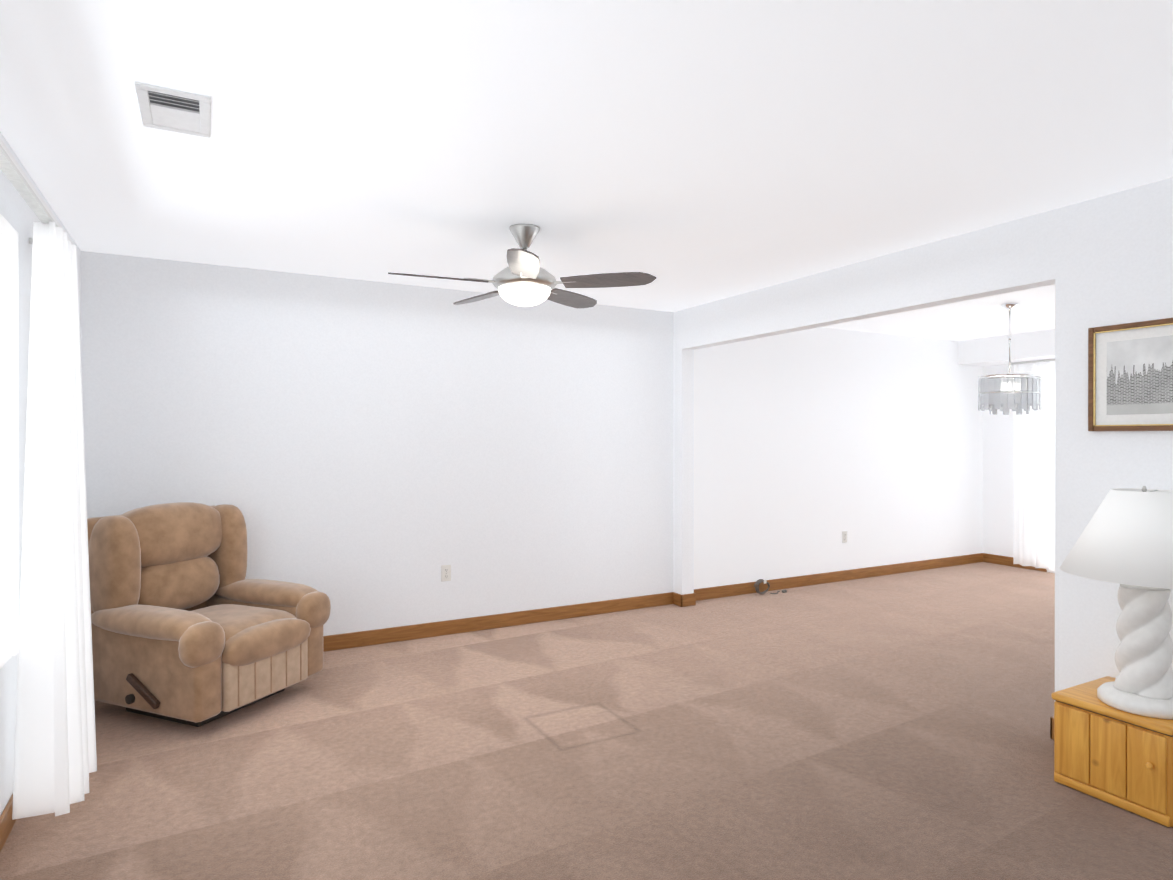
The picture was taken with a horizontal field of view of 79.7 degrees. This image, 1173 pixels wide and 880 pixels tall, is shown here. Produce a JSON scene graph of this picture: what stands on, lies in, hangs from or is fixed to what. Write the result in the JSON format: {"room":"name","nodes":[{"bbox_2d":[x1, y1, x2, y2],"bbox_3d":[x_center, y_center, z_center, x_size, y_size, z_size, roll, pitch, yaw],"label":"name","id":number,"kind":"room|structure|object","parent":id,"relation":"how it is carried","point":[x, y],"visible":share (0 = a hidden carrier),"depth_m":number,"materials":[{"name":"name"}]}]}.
{"room":"living room","nodes":[
{"label":"living room","id":0,"kind":"room"},
{"bbox_2d":[0,131,80,815],"bbox_3d":[-1.367,0.163,1.095,0.120,2.440,6.440,0,0,-28],"label":"wall","id":1,"kind":"structure","parent":0,"point":[17,213],"depth_m":2.65,"materials":[{"name":"white paint"}]},
{"bbox_2d":[0,794,16,851],"bbox_3d":[-1.305,1.333,1.124,0.014,0.100,6.426,0,0,-28],"label":"baseboard","id":2,"kind":"structure","parent":1,"relation":"attached to","point":[7,822],"depth_m":2.42,"materials":[{"name":"brown wood"}]},
{"bbox_2d":[0,214,18,667],"bbox_3d":[-1.553,0.012,1.466,0.145,1.540,2.510,0,0,-28],"label":"window","id":3,"kind":"structure","parent":1,"relation":"in","point":[9,503],"depth_m":2.51,"materials":[{"name":"glass"}]},
{"bbox_2d":[0,138,96,819],"bbox_3d":[-1.380,0.262,1.492,0.232,2.140,3.150,0,0,-28],"label":"sheer curtain","id":4,"kind":"object","parent":1,"relation":"hanging from","point":[55,760],"visible":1,"depth_m":2.50,"materials":[{"name":"white fabric"}]},
{"bbox_2d":[81,251,982,635],"bbox_3d":[0.773,0.150,5.976,8.520,2.440,0.120,0,0,-28],"label":"wall","id":5,"kind":"structure","parent":0,"point":[365,455],"depth_m":5.11,"materials":[{"name":"white paint"}]},
{"bbox_2d":[441,565,450,581],"bbox_3d":[-0.989,0.938,4.954,0.070,0.114,0.009,0,0,-28],"label":"outlet","id":6,"kind":"object","parent":5,"relation":"attached to","point":[445,572],"visible":1,"depth_m":4.95,"materials":[{"name":"plastic"}]},
{"bbox_2d":[323,592,673,651],"bbox_3d":[-1.054,1.323,4.917,4.056,0.100,0.014,0,0,-28],"label":"baseboard","id":7,"kind":"structure","parent":5,"relation":"attached to","point":[381,636],"depth_m":5.09,"materials":[{"name":"brown wood"}]},
{"bbox_2d":[694,553,982,600],"bbox_3d":[2.642,1.318,6.911,4.104,0.100,0.014,0,0,-28],"label":"baseboard","id":8,"kind":"structure","parent":5,"relation":"attached to","point":[775,584],"depth_m":6.76,"materials":[{"name":"brown wood"}]},
{"bbox_2d":[842,531,846,542],"bbox_3d":[2.515,0.943,6.844,0.070,0.114,0.009,0,0,-28],"label":"outlet","id":9,"kind":"object","parent":5,"relation":"attached to","point":[844,536],"visible":1,"depth_m":6.84,"materials":[{"name":"plastic"}]},
{"bbox_2d":[0,562,1172,879],"bbox_3d":[2.329,1.428,3.092,8.520,0.100,6.680,0,0,-28],"label":"floor","id":10,"kind":"structure","parent":0,"point":[892,726],"depth_m":3.01,"materials":[{"name":"carpet"}]},
{"bbox_2d":[87,502,330,726],"bbox_3d":[-1.982,0.860,3.705,0.907,1.032,0.910,0,0,23],"label":"recliner","id":11,"kind":"object","parent":10,"relation":"on","point":[191,625],"visible":1,"depth_m":3.48,"materials":[{"name":"brown fabric"}]},
{"bbox_2d":[754,579,786,593],"bbox_3d":[1.643,1.302,6.266,0.329,0.135,0.074,0,0,-25],"label":"coil","id":12,"kind":"object","parent":10,"relation":"on","point":[758,582],"visible":1,"depth_m":6.23,"materials":[{"name":"plastic"}]},
{"bbox_2d":[1051,676,1172,826],"bbox_3d":[2.152,1.199,2.759,0.452,0.360,0.410,0,0,-28],"label":"wooden side table","id":13,"kind":"object","parent":10,"relation":"on","point":[1112,755],"visible":1,"depth_m":2.65,"materials":[{"name":"wood"}]},
{"bbox_2d":[1060,486,1172,719],"bbox_3d":[2.139,0.597,2.697,0.536,0.842,0.536,0,0,-28],"label":"table lamp","id":14,"kind":"object","parent":13,"relation":"on","point":[1125,540],"visible":1,"depth_m":2.62,"materials":[{"name":"white ceramic"}]},
{"bbox_2d":[0,0,1172,341],"bbox_3d":[2.329,-1.122,3.086,8.520,0.120,6.680,0,0,-28],"label":"ceiling","id":15,"kind":"structure","parent":0,"point":[692,152],"depth_m":2.42,"materials":[{"name":"white paint"}]},
{"bbox_2d":[134,81,210,137],"bbox_3d":[-1.322,-1.054,2.261,0.200,0.009,0.325,0,0,-28],"label":"ceiling vent","id":16,"kind":"object","parent":15,"relation":"in","point":[172,110],"visible":1,"depth_m":2.24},
{"bbox_2d":[388,223,655,307],"bbox_3d":[-0.358,-0.868,3.529,1.238,0.390,1.258,0,0,-28],"label":"ceiling fan","id":17,"kind":"object","parent":15,"relation":"hanging from","point":[524,279],"visible":1,"depth_m":3.44,"materials":[{"name":"silver metal"}]},
{"bbox_2d":[978,302,1041,414],"bbox_3d":[3.317,-0.635,5.511,0.546,0.866,0.386,0,0,-28],"label":"chandelier","id":18,"kind":"object","parent":15,"relation":"hanging from","point":[1017,392],"visible":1,"depth_m":5.36,"materials":[{"name":"clear glass"}]},
{"bbox_2d":[673,177,1172,691],"bbox_3d":[2.308,0.158,3.077,0.120,2.440,6.440,0,0,-28],"label":"wall","id":19,"kind":"structure","parent":0,"point":[1103,261],"depth_m":3.21,"materials":[{"name":"white paint"}]},
{"bbox_2d":[673,592,680,606],"bbox_3d":[0.756,1.321,5.818,0.014,0.100,0.120,0,0,-28],"label":"baseboard","id":20,"kind":"structure","parent":19,"relation":"attached to","point":[677,599],"depth_m":5.82,"materials":[{"name":"brown wood"}]},
{"bbox_2d":[681,593,695,606],"bbox_3d":[0.840,1.321,5.803,0.148,0.100,0.014,0,0,-28],"label":"baseboard","id":21,"kind":"structure","parent":19,"relation":"attached to","point":[688,599],"depth_m":5.79,"materials":[{"name":"brown wood"}]},
{"bbox_2d":[1051,717,1053,739],"bbox_3d":[2.960,1.331,1.730,0.014,0.100,3.445,0,0,-28],"label":"baseboard","id":22,"kind":"structure","parent":19,"relation":"attached to","point":[1052,727],"depth_m":3.23,"materials":[{"name":"brown wood"}]},
{"bbox_2d":[1088,318,1172,430],"bbox_3d":[2.371,-0.264,2.808,0.022,0.454,0.660,0,0,-28],"label":"picture frame","id":23,"kind":"object","parent":19,"relation":"attached to","point":[1130,376],"visible":1,"depth_m":2.95,"materials":[{"name":"brown wood"}]},
{"bbox_2d":[958,329,1054,572],"bbox_3d":[5.311,0.150,5.946,0.560,2.440,4.240,0,0,-28],"label":"wall","id":24,"kind":"structure","parent":0,"point":[990,355],"depth_m":7.65,"materials":[{"name":"white paint"}]},
{"bbox_2d":[983,553,1046,571],"bbox_3d":[4.606,1.316,7.578,0.014,0.100,0.676,0,0,-28],"label":"baseboard","id":25,"kind":"structure","parent":24,"relation":"attached to","point":[998,559],"depth_m":7.67,"materials":[{"name":"brown wood"}]},
{"bbox_2d":[1011,358,1054,570],"bbox_3d":[5.252,0.240,6.216,0.166,2.160,2.970,0,0,-28],"label":"curtain","id":26,"kind":"object","parent":24,"relation":"hanging from","point":[1034,488],"visible":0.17,"depth_m":7.24,"materials":[{"name":"white fabric"}]}
]}

